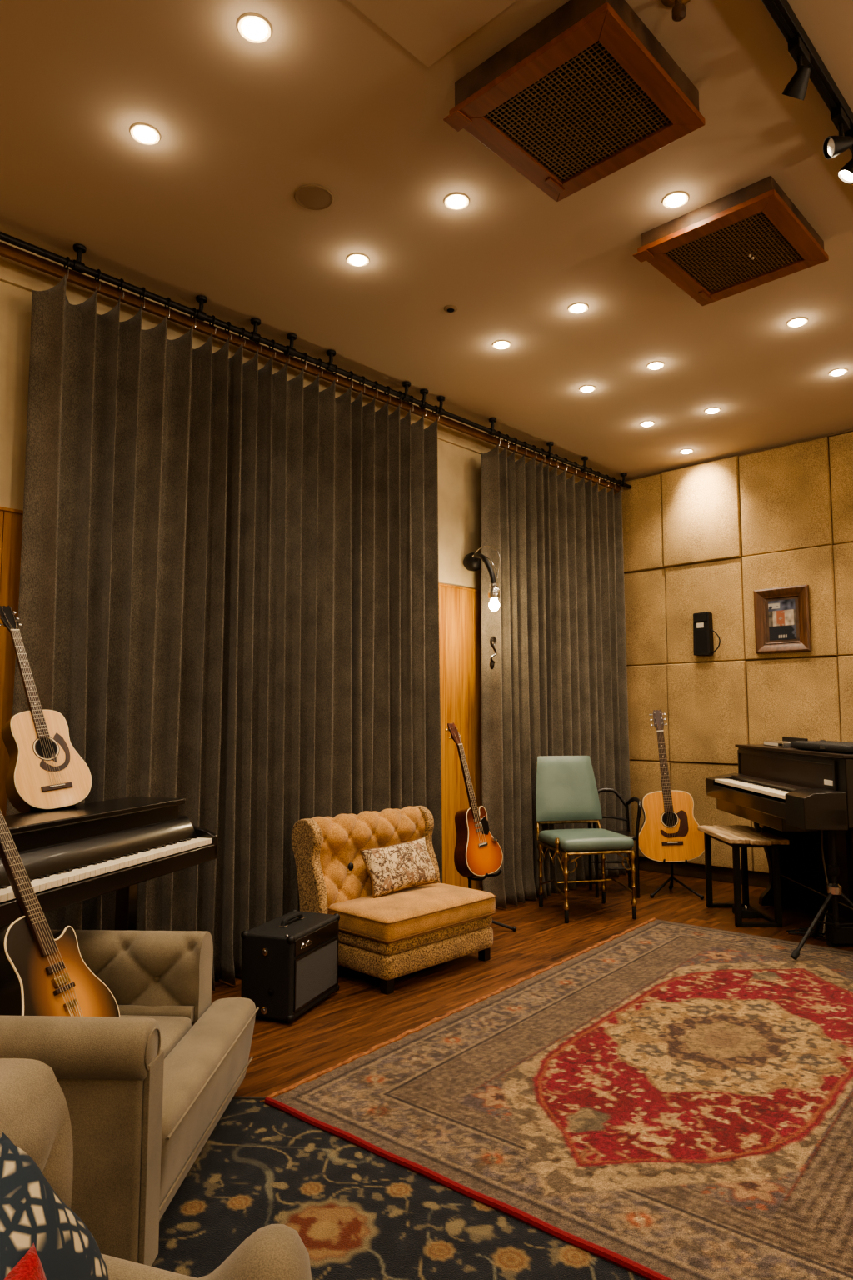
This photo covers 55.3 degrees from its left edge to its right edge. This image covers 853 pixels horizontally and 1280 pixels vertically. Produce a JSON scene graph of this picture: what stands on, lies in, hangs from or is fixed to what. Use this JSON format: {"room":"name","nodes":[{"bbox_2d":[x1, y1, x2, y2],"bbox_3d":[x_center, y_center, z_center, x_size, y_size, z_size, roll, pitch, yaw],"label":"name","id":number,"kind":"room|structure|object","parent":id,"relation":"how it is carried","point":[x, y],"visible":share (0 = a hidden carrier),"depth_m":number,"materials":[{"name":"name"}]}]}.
{"room":"studio","nodes":[
{"label":"studio","id":0,"kind":"room"},
{"bbox_2d":[0,280,480,589],"bbox_3d":[-1.285,-0.017,3.814,0.100,3.150,8.120,-5,-7,43],"label":"wall","id":1,"kind":"structure","parent":0,"point":[459,468],"depth_m":3.44,"materials":[{"name":"beige paint"}]},
{"bbox_2d":[0,506,480,592],"bbox_3d":[-1.238,-0.483,3.813,0.030,0.014,8.120,-5,-7,43],"label":"trim","id":2,"kind":"structure","parent":1,"relation":"attached to","point":[2,508],"depth_m":5.18,"materials":[{"name":"brown wood"}]},
{"bbox_2d":[0,510,483,889],"bbox_3d":[-1.241,0.489,3.724,0.022,1.945,8.118,-5,-7,43],"label":"wood paneling","id":3,"kind":"structure","parent":1,"relation":"attached to","point":[460,610],"depth_m":5.17,"materials":[{"name":"brown wood"}]},
{"bbox_2d":[0,240,616,492],"bbox_3d":[-1.216,-1.517,3.890,0.090,0.150,8.120,-5,-7,43],"label":"trim","id":4,"kind":"structure","parent":1,"relation":"attached to","point":[13,272],"depth_m":3.99,"materials":[{"name":"beige paint"}]},
{"bbox_2d":[463,545,500,611],"bbox_3d":[0.359,-0.374,5.185,0.128,0.436,0.470,2,-6,-18],"label":"wall lamp","id":5,"kind":"object","parent":1,"relation":"attached to","point":[472,562],"visible":0.99,"depth_m":5.03,"materials":[{"name":"black metal"}]},
{"bbox_2d":[488,582,500,599],"bbox_3d":[0.415,-0.300,4.989,0.076,0.097,0.076,-5,-7,43],"label":"socket","id":6,"kind":"object","parent":5,"relation":"attached to","point":[494,592],"depth_m":4.96,"materials":[{"name":"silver metal"}]},
{"bbox_2d":[0,0,852,480],"bbox_3d":[0.958,-1.836,1.837,6.300,0.100,8.320,-5,-7,43],"label":"ceiling","id":7,"kind":"structure","parent":0,"point":[331,100],"depth_m":3.14,"materials":[{"name":"beige paint"}]},
{"bbox_2d":[129,122,160,144],"bbox_3d":[-0.945,-1.694,2.730,0.100,0.015,0.100,-5,-7,43],"label":"recessed light","id":8,"kind":"object","parent":7,"relation":"in","point":[145,133],"visible":1,"depth_m":2.72,"materials":[{"name":"beige"}]},
{"bbox_2d":[236,12,272,43],"bbox_3d":[-0.489,-1.733,2.312,0.100,0.015,0.100,-5,-7,43],"label":"recessed light","id":9,"kind":"object","parent":7,"relation":"in","point":[254,27],"visible":1,"depth_m":2.30,"materials":[{"name":"beige"}]},
{"bbox_2d":[294,184,334,209],"bbox_3d":[-0.424,-1.666,3.063,0.148,0.008,0.148,-5,-7,43],"label":"ceiling speaker","id":10,"kind":"object","parent":7,"relation":"attached to","point":[313,197],"visible":1,"depth_m":3.06,"materials":[{"name":"brown"}]},
{"bbox_2d":[298,188,329,208],"bbox_3d":[-0.424,-1.663,3.063,0.132,0.002,0.132,-5,-7,43],"label":"grille","id":11,"kind":"object","parent":10,"relation":"attached to","point":[307,197],"depth_m":3.06,"materials":[{"name":"brown"}]},
{"bbox_2d":[0,231,631,488],"bbox_3d":[-1.113,-1.546,3.746,0.087,0.118,8.010,-5,-7,43],"label":"curtain rod","id":12,"kind":"object","parent":7,"relation":"attached to","point":[76,265],"visible":1,"depth_m":4.12,"materials":[{"name":"black metal"}]},
{"bbox_2d":[5,267,442,990],"bbox_3d":[-0.756,0.051,3.997,0.214,3.025,2.370,-5,-7,43],"label":"curtain","id":13,"kind":"object","parent":12,"relation":"hanging from","point":[228,601],"visible":0.84,"depth_m":3.80,"materials":[{"name":"fabric"}]},
{"bbox_2d":[480,437,632,909],"bbox_3d":[0.968,0.222,5.806,0.208,3.025,1.658,-5,-7,43],"label":"curtain","id":14,"kind":"object","parent":12,"relation":"hanging from","point":[557,685],"visible":0.87,"depth_m":5.64,"materials":[{"name":"fabric"}]},
{"bbox_2d":[490,635,497,669],"bbox_3d":[0.408,0.079,5.032,0.037,0.207,0.066,-5,-7,43],"label":"hook","id":15,"kind":"object","parent":14,"relation":"attached to","point":[492,638],"visible":1,"depth_m":5.02,"materials":[{"name":"black paint"}]},
{"bbox_2d":[345,252,369,266],"bbox_3d":[-0.294,-1.623,3.482,0.100,0.015,0.100,-5,-7,43],"label":"recessed light","id":16,"kind":"object","parent":7,"relation":"in","point":[358,259],"visible":1,"depth_m":3.47,"materials":[{"name":"beige"}]},
{"bbox_2d":[347,0,517,67],"bbox_3d":[-0.003,-1.808,1.562,1.217,0.008,1.300,-5,-7,43],"label":"ceiling panel","id":17,"kind":"object","parent":7,"relation":"attached to","point":[428,30],"depth_m":2.27,"materials":[{"name":"beige paint"}]},
{"bbox_2d":[444,305,457,312],"bbox_3d":[0.116,-1.584,3.901,0.066,0.014,0.066,-5,-7,43],"label":"ceiling sensor","id":18,"kind":"object","parent":7,"relation":"attached to","point":[450,308],"visible":1,"depth_m":3.89,"materials":[{"name":"brown"}]},
{"bbox_2d":[444,192,469,209],"bbox_3d":[0.115,-1.660,3.086,0.100,0.015,0.100,-5,-7,43],"label":"recessed light","id":19,"kind":"object","parent":7,"relation":"in","point":[457,201],"visible":1,"depth_m":3.07,"materials":[{"name":"beige"}]},
{"bbox_2d":[492,340,511,349],"bbox_3d":[0.395,-1.548,4.276,0.100,0.015,0.100,-5,-7,43],"label":"recessed light","id":20,"kind":"object","parent":7,"relation":"in","point":[499,344],"visible":1,"depth_m":4.26,"materials":[{"name":"beige"}]},
{"bbox_2d":[443,0,705,201],"bbox_3d":[0.460,-1.660,2.526,0.574,0.121,0.585,-5,-7,43],"label":"ceiling vent","id":21,"kind":"object","parent":7,"relation":"in","point":[588,92],"visible":1,"depth_m":2.45,"materials":[{"name":"brown wood"}]},
{"bbox_2d":[567,302,589,313],"bbox_3d":[0.726,-1.584,3.893,0.100,0.015,0.100,-5,-7,43],"label":"recessed light","id":22,"kind":"object","parent":7,"relation":"in","point":[577,307],"visible":1,"depth_m":3.88,"materials":[{"name":"beige"}]},
{"bbox_2d":[579,385,595,392],"bbox_3d":[0.960,-1.494,4.851,0.100,0.015,0.100,-5,-7,43],"label":"recessed light","id":23,"kind":"object","parent":7,"relation":"in","point":[587,388],"visible":1,"depth_m":4.83,"materials":[{"name":"beige"}]},
{"bbox_2d":[640,420,654,426],"bbox_3d":[1.474,-1.439,5.430,0.100,0.015,0.100,-5,-7,43],"label":"recessed light","id":24,"kind":"object","parent":7,"relation":"in","point":[646,423],"visible":1,"depth_m":5.41,"materials":[{"name":"beige"}]},
{"bbox_2d":[646,360,664,369],"bbox_3d":[1.276,-1.524,4.529,0.100,0.015,0.100,-5,-7,43],"label":"recessed light","id":25,"kind":"object","parent":7,"relation":"in","point":[657,364],"visible":1,"depth_m":4.51,"materials":[{"name":"beige"}]},
{"bbox_2d":[661,190,689,208],"bbox_3d":[0.943,-1.661,3.078,0.100,0.015,0.100,-5,-7,43],"label":"recessed light","id":26,"kind":"object","parent":7,"relation":"in","point":[675,199],"visible":1,"depth_m":3.06,"materials":[{"name":"beige"}]},
{"bbox_2d":[660,0,690,21],"bbox_3d":[0.681,-1.712,2.195,0.092,0.078,0.092,-5,-7,43],"label":"sprinkler","id":27,"kind":"object","parent":7,"relation":"attached to","point":[678,7],"visible":1,"depth_m":2.19,"materials":[{"name":"gold metal"}]},
{"bbox_2d":[680,448,694,453],"bbox_3d":[1.916,-1.386,5.992,0.100,0.015,0.100,-5,-7,43],"label":"recessed light","id":28,"kind":"object","parent":7,"relation":"in","point":[687,450],"visible":1,"depth_m":5.97,"materials":[{"name":"beige"}]},
{"bbox_2d":[704,406,720,413],"bbox_3d":[1.826,-1.462,5.194,0.100,0.015,0.100,-5,-7,43],"label":"recessed light","id":29,"kind":"object","parent":7,"relation":"in","point":[711,410],"visible":1,"depth_m":5.18,"materials":[{"name":"beige"}]},
{"bbox_2d":[632,175,829,305],"bbox_3d":[1.244,-1.600,3.322,0.562,0.091,0.597,-5,-7,43],"label":"ceiling vent","id":30,"kind":"object","parent":7,"relation":"in","point":[752,236],"visible":1,"depth_m":3.25,"materials":[{"name":"brown wood"}]},
{"bbox_2d":[786,316,808,327],"bbox_3d":[1.839,-1.571,4.032,0.100,0.015,0.100,-5,-7,43],"label":"recessed light","id":31,"kind":"object","parent":7,"relation":"in","point":[799,321],"visible":1,"depth_m":4.02,"materials":[{"name":"beige"}]},
{"bbox_2d":[761,0,852,133],"bbox_3d":[1.205,-1.704,2.476,0.038,0.041,3.400,-5,-7,43],"label":"track","id":32,"kind":"object","parent":7,"relation":"attached to","point":[781,11],"visible":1,"depth_m":2.38,"materials":[{"name":"black metal"}]},
{"bbox_2d":[782,35,810,100],"bbox_3d":[1.059,-1.621,2.331,0.083,0.151,0.090,-5,-7,43],"label":"track spotlight","id":33,"kind":"object","parent":32,"relation":"attached to","point":[797,87],"visible":1,"depth_m":2.31,"materials":[{"name":"black metal"}]},
{"bbox_2d":[823,105,852,159],"bbox_3d":[1.316,-1.602,2.586,0.096,0.142,0.077,1,-5,-10],"label":"track spotlight","id":34,"kind":"object","parent":32,"relation":"attached to","point":[833,146],"visible":1,"depth_m":2.57,"materials":[{"name":"black metal"}]},
{"bbox_2d":[838,129,852,184],"bbox_3d":[1.404,-1.587,2.691,0.079,0.152,0.090,-5,-7,43],"label":"track spotlight","id":35,"kind":"object","parent":32,"relation":"attached to","point":[845,174],"visible":0.88,"depth_m":2.68,"materials":[{"name":"black metal"}]},
{"bbox_2d":[828,367,848,375],"bbox_3d":[2.337,-1.516,4.617,0.100,0.015,0.100,-5,-7,43],"label":"recessed light","id":36,"kind":"object","parent":7,"relation":"in","point":[837,372],"visible":1,"depth_m":4.60,"materials":[{"name":"beige"}]},
{"bbox_2d":[211,870,852,1096],"bbox_3d":[0.958,1.390,1.533,6.300,0.080,8.320,-5,-7,43],"label":"floor","id":37,"kind":"structure","parent":0,"point":[357,1017],"depth_m":3.86,"materials":[{"name":"brown wood"}]},
{"bbox_2d":[0,796,217,930],"bbox_3d":[-1.189,1.000,2.530,0.350,0.884,1.440,-2,-6,16],"label":"upright piano","id":38,"kind":"object","parent":37,"relation":"on","point":[80,852],"visible":0.96,"depth_m":2.67,"materials":[{"name":"black paint"}]},
{"bbox_2d":[0,605,91,813],"bbox_3d":[-1.381,0.239,2.905,0.360,0.749,0.266,-5,-7,41],"label":"acoustic guitar","id":39,"kind":"object","parent":38,"relation":"on","point":[46,772],"visible":0.98,"depth_m":2.81,"materials":[{"name":"beige wood"}]},
{"bbox_2d":[240,909,339,1023],"bbox_3d":[-0.564,1.341,3.410,0.249,0.369,0.425,-2,-6,21],"label":"amplifier","id":40,"kind":"object","parent":37,"relation":"on","point":[290,961],"visible":0.95,"depth_m":3.25,"materials":[{"name":"black"}]},
{"bbox_2d":[294,936,338,1012],"bbox_3d":[-0.455,1.377,3.367,0.008,0.200,0.366,-2,-6,21],"label":"grille","id":41,"kind":"object","parent":40,"relation":"attached to","point":[316,967],"depth_m":3.35,"materials":[{"name":"grey fabric"}]},
{"bbox_2d":[291,805,496,994],"bbox_3d":[-0.149,1.217,3.970,0.612,0.721,0.840,-5,-7,43],"label":"slipper chair","id":42,"kind":"object","parent":37,"relation":"on","point":[388,937],"visible":0.84,"depth_m":3.83,"materials":[{"name":"fabric"}]},
{"bbox_2d":[360,836,439,898],"bbox_3d":[-0.130,1.134,4.071,0.447,0.247,0.142,5,-7,-42],"label":"throw pillow","id":43,"kind":"object","parent":42,"relation":"on","point":[402,866],"visible":1,"depth_m":4.01,"materials":[{"name":"brown fabric"}]},
{"bbox_2d":[327,883,495,944],"bbox_3d":[-0.061,1.304,3.930,0.432,0.146,0.755,-5,-7,43],"label":"seat cushion","id":44,"kind":"object","parent":42,"relation":"on","point":[422,914],"depth_m":3.76,"materials":[{"name":"beige fabric"}]},
{"bbox_2d":[151,1096,647,1279],"bbox_3d":[-0.305,1.345,1.548,2.600,0.012,2.009,0,-5,2],"label":"rug","id":45,"kind":"object","parent":37,"relation":"on","point":[357,1213],"visible":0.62,"depth_m":1.95,"materials":[{"name":"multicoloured carpet"}]},
{"bbox_2d":[0,925,259,1266],"bbox_3d":[-1.001,1.087,2.192,0.876,0.593,0.984,0,-5,2],"label":"tufted armchair","id":46,"kind":"object","parent":45,"relation":"on","point":[145,1089],"visible":0.66,"depth_m":1.78,"materials":[{"name":"beige fabric"}]},
{"bbox_2d":[0,809,119,1017],"bbox_3d":[-1.052,0.686,2.100,0.469,0.812,0.329,-1,-6,15],"label":"guitar","id":47,"kind":"object","parent":46,"relation":"on","point":[42,972],"visible":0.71,"depth_m":2.06,"materials":[{"name":"brown wood"}]},
{"bbox_2d":[120,1015,191,1059],"bbox_3d":[-1.046,1.159,2.163,0.651,0.122,0.654,0,-5,2],"label":"seat cushion","id":48,"kind":"object","parent":46,"relation":"on","point":[173,1027],"depth_m":2.39,"materials":[{"name":"beige fabric"}]},
{"bbox_2d":[0,1058,311,1279],"bbox_3d":[-0.533,0.917,0.737,0.734,0.658,0.992,0,-5,2],"label":"tufted armchair","id":49,"kind":"object","parent":45,"relation":"on","point":[35,1117],"visible":0.52,"depth_m":1.13,"materials":[{"name":"beige fabric"}]},
{"bbox_2d":[4,1242,46,1279],"bbox_3d":[-0.428,0.791,0.828,0.111,0.210,0.236,0,-5,2],"label":"throw pillow","id":50,"kind":"object","parent":49,"relation":"on","point":[29,1267],"visible":1,"depth_m":0.91,"materials":[{"name":"red fabric"}]},
{"bbox_2d":[0,1132,108,1279],"bbox_3d":[-0.477,0.818,0.949,0.161,0.402,0.422,0,-5,3],"label":"throw pillow","id":51,"kind":"object","parent":49,"relation":"on","point":[31,1211],"visible":0.93,"depth_m":0.99,"materials":[{"name":"fabric"}]},
{"bbox_2d":[467,869,516,931],"bbox_3d":[0.280,1.386,4.551,0.318,0.495,0.348,-4,-7,38],"label":"guitar stand","id":52,"kind":"object","parent":37,"relation":"on","point":[513,928],"visible":0.44,"depth_m":4.56,"materials":[{"name":"black metal"}]},
{"bbox_2d":[445,722,503,877],"bbox_3d":[0.261,0.902,4.621,0.292,0.861,0.236,5,-7,-42],"label":"guitar","id":53,"kind":"object","parent":52,"relation":"on","point":[477,853],"visible":1,"depth_m":4.54,"materials":[{"name":"brown wood"}]},
{"bbox_2d":[260,917,852,1279],"bbox_3d":[1.130,1.485,3.082,1.901,0.032,2.940,-4,-7,39],"label":"area rug","id":54,"kind":"object","parent":37,"relation":"on","point":[658,1099],"visible":0.99,"depth_m":2.50,"materials":[{"name":"fabric"}]},
{"bbox_2d":[535,755,637,923],"bbox_3d":[0.955,1.215,5.110,0.494,0.940,0.600,1,-6,-13],"label":"chair","id":55,"kind":"object","parent":37,"relation":"on","point":[567,789],"visible":1,"depth_m":5.26,"materials":[{"name":"leather"}]},
{"bbox_2d":[588,788,641,898],"bbox_3d":[1.278,1.385,5.602,0.353,0.694,0.352,0,-5,2],"label":"armchair","id":56,"kind":"object","parent":37,"relation":"on","point":[628,833],"visible":0.54,"depth_m":5.58,"materials":[{"name":"black paint"}]},
{"bbox_2d":[650,859,704,899],"bbox_3d":[1.681,1.530,5.546,0.348,0.395,0.318,-1,-5,9],"label":"guitar stand","id":57,"kind":"object","parent":37,"relation":"on","point":[672,877],"visible":0.85,"depth_m":5.51,"materials":[{"name":"black metal"}]},
{"bbox_2d":[639,710,704,862],"bbox_3d":[1.677,1.002,5.616,0.456,1.041,0.176,-1,-5,9],"label":"acoustic guitar","id":58,"kind":"object","parent":57,"relation":"on","point":[669,832],"visible":0.93,"depth_m":5.54,"materials":[{"name":"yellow wood"}]},
{"bbox_2d":[697,825,789,927],"bbox_3d":[1.909,1.419,4.928,0.334,0.500,0.682,0,-5,0],"label":"stool","id":59,"kind":"object","parent":37,"relation":"on","point":[737,837],"visible":0.94,"depth_m":4.70,"materials":[{"name":"brown wood"}]},
{"bbox_2d":[732,905,760,918],"bbox_3d":[1.938,1.640,4.928,0.120,0.060,0.140,0,-5,0],"label":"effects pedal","id":60,"kind":"object","parent":37,"relation":"on","point":[747,912],"visible":0.84,"depth_m":4.86,"materials":[{"name":"black metal"}]},
{"bbox_2d":[705,744,852,923],"bbox_3d":[2.144,1.128,4.604,0.635,1.018,1.535,0,-5,2],"label":"piano","id":61,"kind":"object","parent":37,"relation":"on","point":[794,795],"visible":0.98,"depth_m":4.65,"materials":[{"name":"black paint"}]},
{"bbox_2d":[763,736,808,748],"bbox_3d":[2.179,0.622,4.958,0.138,0.055,0.480,-1,-5,8],"label":"module","id":62,"kind":"object","parent":61,"relation":"on","point":[786,742],"visible":0.69,"depth_m":4.91,"materials":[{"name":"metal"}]},
{"bbox_2d":[790,740,852,754],"bbox_3d":[2.166,0.562,4.273,0.250,0.045,0.680,0,-5,2],"label":"instrument case","id":63,"kind":"object","parent":61,"relation":"on","point":[822,746],"visible":1,"depth_m":4.24,"materials":[{"name":"black"}]},
{"bbox_2d":[820,830,829,934],"bbox_3d":[2.192,1.330,4.519,0.084,0.600,0.046,1,-6,-13],"label":"cable","id":64,"kind":"object","parent":61,"relation":"hanging from","point":[822,852],"visible":0.63,"depth_m":4.52,"materials":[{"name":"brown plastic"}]},
{"bbox_2d":[786,927,825,936],"bbox_3d":[2.133,1.618,4.506,0.250,0.017,0.160,-3,-6,32],"label":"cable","id":65,"kind":"object","parent":37,"relation":"on","point":[790,932],"visible":0.53,"depth_m":4.49,"materials":[{"name":"black rubber"}]},
{"bbox_2d":[790,830,852,959],"bbox_3d":[2.103,1.256,4.063,0.554,0.651,0.586,-5,-7,43],"label":"tripod stand","id":66,"kind":"object","parent":37,"relation":"on","point":[834,889],"visible":0.96,"depth_m":4.09,"materials":[{"name":"black metal"}]},
{"bbox_2d":[823,924,852,947],"bbox_3d":[2.216,1.556,4.302,0.200,0.110,0.140,0,-5,0],"label":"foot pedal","id":67,"kind":"object","parent":37,"relation":"on","point":[845,936],"visible":0.93,"depth_m":4.24,"materials":[{"name":"black metal"}]},
{"bbox_3d":[3.795,0.061,4.645,6.100,3.150,0.100,-5,-7,43],"label":"wall","id":68,"kind":"structure","parent":0,"visible":0},
{"bbox_2d":[614,473,665,573],"bbox_3d":[1.723,-0.931,6.603,0.458,0.758,0.074,-5,-7,43],"label":"acoustic baffle","id":69,"kind":"object","parent":68,"relation":"attached to","point":[642,517],"visible":0.63,"depth_m":6.54,"materials":[{"name":"fabric"}]},
{"bbox_2d":[624,568,668,666],"bbox_3d":[1.728,-0.173,6.535,0.460,0.756,0.061,-5,-7,43],"label":"acoustic baffle","id":70,"kind":"object","parent":68,"relation":"attached to","point":[645,591],"visible":0.73,"depth_m":6.48,"materials":[{"name":"fabric"}]},
{"bbox_2d":[626,664,669,761],"bbox_3d":[1.723,0.579,6.460,0.457,0.749,0.074,-5,-7,43],"label":"acoustic baffle","id":71,"kind":"object","parent":68,"relation":"attached to","point":[647,686],"visible":0.56,"depth_m":6.41,"materials":[{"name":"fabric"}]},
{"bbox_2d":[630,760,673,857],"bbox_3d":[1.723,1.327,6.390,0.458,0.744,0.074,-5,-7,43],"label":"acoustic baffle","id":72,"kind":"object","parent":68,"relation":"attached to","point":[645,776],"visible":0.17,"depth_m":6.39,"materials":[{"name":"fabric"}]},
{"bbox_2d":[635,856,769,887],"bbox_3d":[3.761,1.574,4.445,6.069,0.100,0.030,-5,-7,43],"label":"baseboard","id":73,"kind":"structure","parent":68,"relation":"attached to","point":[722,874],"depth_m":6.07,"materials":[{"name":"brown wood"}]},
{"bbox_2d":[661,455,743,567],"bbox_3d":[2.105,-0.967,6.227,0.611,0.758,0.094,-5,-7,43],"label":"acoustic wall panel","id":74,"kind":"object","parent":68,"relation":"attached to","point":[702,502],"visible":0.98,"depth_m":6.17,"materials":[{"name":"fabric"}]},
{"bbox_2d":[665,557,748,664],"bbox_3d":[2.111,-0.208,6.163,0.609,0.756,0.074,-5,-7,43],"label":"acoustic baffle","id":75,"kind":"object","parent":68,"relation":"attached to","point":[716,587],"visible":0.93,"depth_m":6.12,"materials":[{"name":"fabric"}]},
{"bbox_2d":[693,611,720,655],"bbox_3d":[2.089,-0.045,6.055,0.200,0.326,0.078,-5,-7,43],"label":"intercom","id":76,"kind":"object","parent":75,"relation":"attached to","point":[703,630],"visible":1,"depth_m":6.05,"materials":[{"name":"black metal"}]},
{"bbox_2d":[667,660,749,764],"bbox_3d":[2.108,0.544,6.090,0.611,0.749,0.081,-5,-7,43],"label":"acoustic wall panel","id":77,"kind":"object","parent":68,"relation":"attached to","point":[708,702],"visible":0.91,"depth_m":6.05,"materials":[{"name":"fabric"}]},
{"bbox_2d":[670,761,754,871],"bbox_3d":[2.111,1.292,6.022,0.610,0.744,0.074,-5,-7,43],"label":"acoustic baffle","id":78,"kind":"object","parent":68,"relation":"attached to","point":[690,777],"visible":0.38,"depth_m":6.01,"materials":[{"name":"fabric"}]},
{"bbox_2d":[625,429,852,481],"bbox_3d":[3.786,-1.507,4.711,6.000,0.015,0.030,-5,-7,43],"label":"trim","id":79,"kind":"structure","parent":68,"relation":"attached to","point":[849,430],"depth_m":5.95,"materials":[{"name":"brown wood"}]},
{"bbox_2d":[752,821,769,873],"bbox_3d":[2.558,1.252,5.599,0.623,0.744,0.072,-5,-7,43],"label":"acoustic baffle","id":80,"kind":"object","parent":68,"relation":"attached to","point":[761,863],"visible":0.09,"depth_m":5.72,"materials":[{"name":"fabric"}]},
{"bbox_2d":[738,436,833,556],"bbox_3d":[2.558,-1.006,5.812,0.621,0.758,0.071,-5,-7,43],"label":"acoustic wall panel","id":81,"kind":"object","parent":68,"relation":"attached to","point":[786,492],"visible":0.97,"depth_m":5.77,"materials":[{"name":"fabric"}]},
{"bbox_2d":[742,545,839,660],"bbox_3d":[2.555,-0.249,5.734,0.623,0.756,0.086,-5,-7,43],"label":"acoustic baffle","id":82,"kind":"object","parent":68,"relation":"attached to","point":[812,567],"visible":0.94,"depth_m":5.64,"materials":[{"name":"fabric"}]},
{"bbox_2d":[753,585,811,654],"bbox_3d":[2.489,-0.141,5.698,0.370,0.456,0.036,-5,-7,43],"label":"picture frame","id":83,"kind":"object","parent":82,"relation":"attached to","point":[782,617],"visible":1,"depth_m":5.70,"materials":[{"name":"brown wood"}]},
{"bbox_2d":[768,599,796,640],"bbox_3d":[2.495,-0.140,5.704,0.184,0.280,0.001,-5,-7,43],"label":"print","id":84,"kind":"object","parent":83,"relation":"attached to","point":[782,626],"depth_m":5.70},
{"bbox_2d":[746,656,841,744],"bbox_3d":[2.558,0.505,5.667,0.622,0.749,0.074,-5,-7,43],"label":"acoustic baffle","id":85,"kind":"object","parent":68,"relation":"attached to","point":[792,697],"visible":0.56,"depth_m":5.64,"materials":[{"name":"fabric"}]},
{"bbox_2d":[829,431,852,544],"bbox_3d":[3.014,-1.046,5.385,0.625,0.758,0.062,-5,-7,43],"label":"acoustic baffle","id":86,"kind":"object","parent":68,"relation":"attached to","point":[841,446],"visible":0.97,"depth_m":5.53,"materials":[{"name":"fabric"}]},
{"bbox_2d":[833,542,852,655],"bbox_3d":[3.010,-0.289,5.311,0.622,0.756,0.071,-5,-7,43],"label":"acoustic baffle","id":87,"kind":"object","parent":68,"relation":"attached to","point":[842,553],"visible":0.98,"depth_m":5.46,"materials":[{"name":"fabric"}]},
{"bbox_2d":[838,655,852,742],"bbox_3d":[3.006,0.464,5.235,0.624,0.749,0.084,-5,-7,43],"label":"acoustic baffle","id":88,"kind":"object","parent":68,"relation":"attached to","point":[845,663],"visible":0.68,"depth_m":5.40,"materials":[{"name":"fabric"}]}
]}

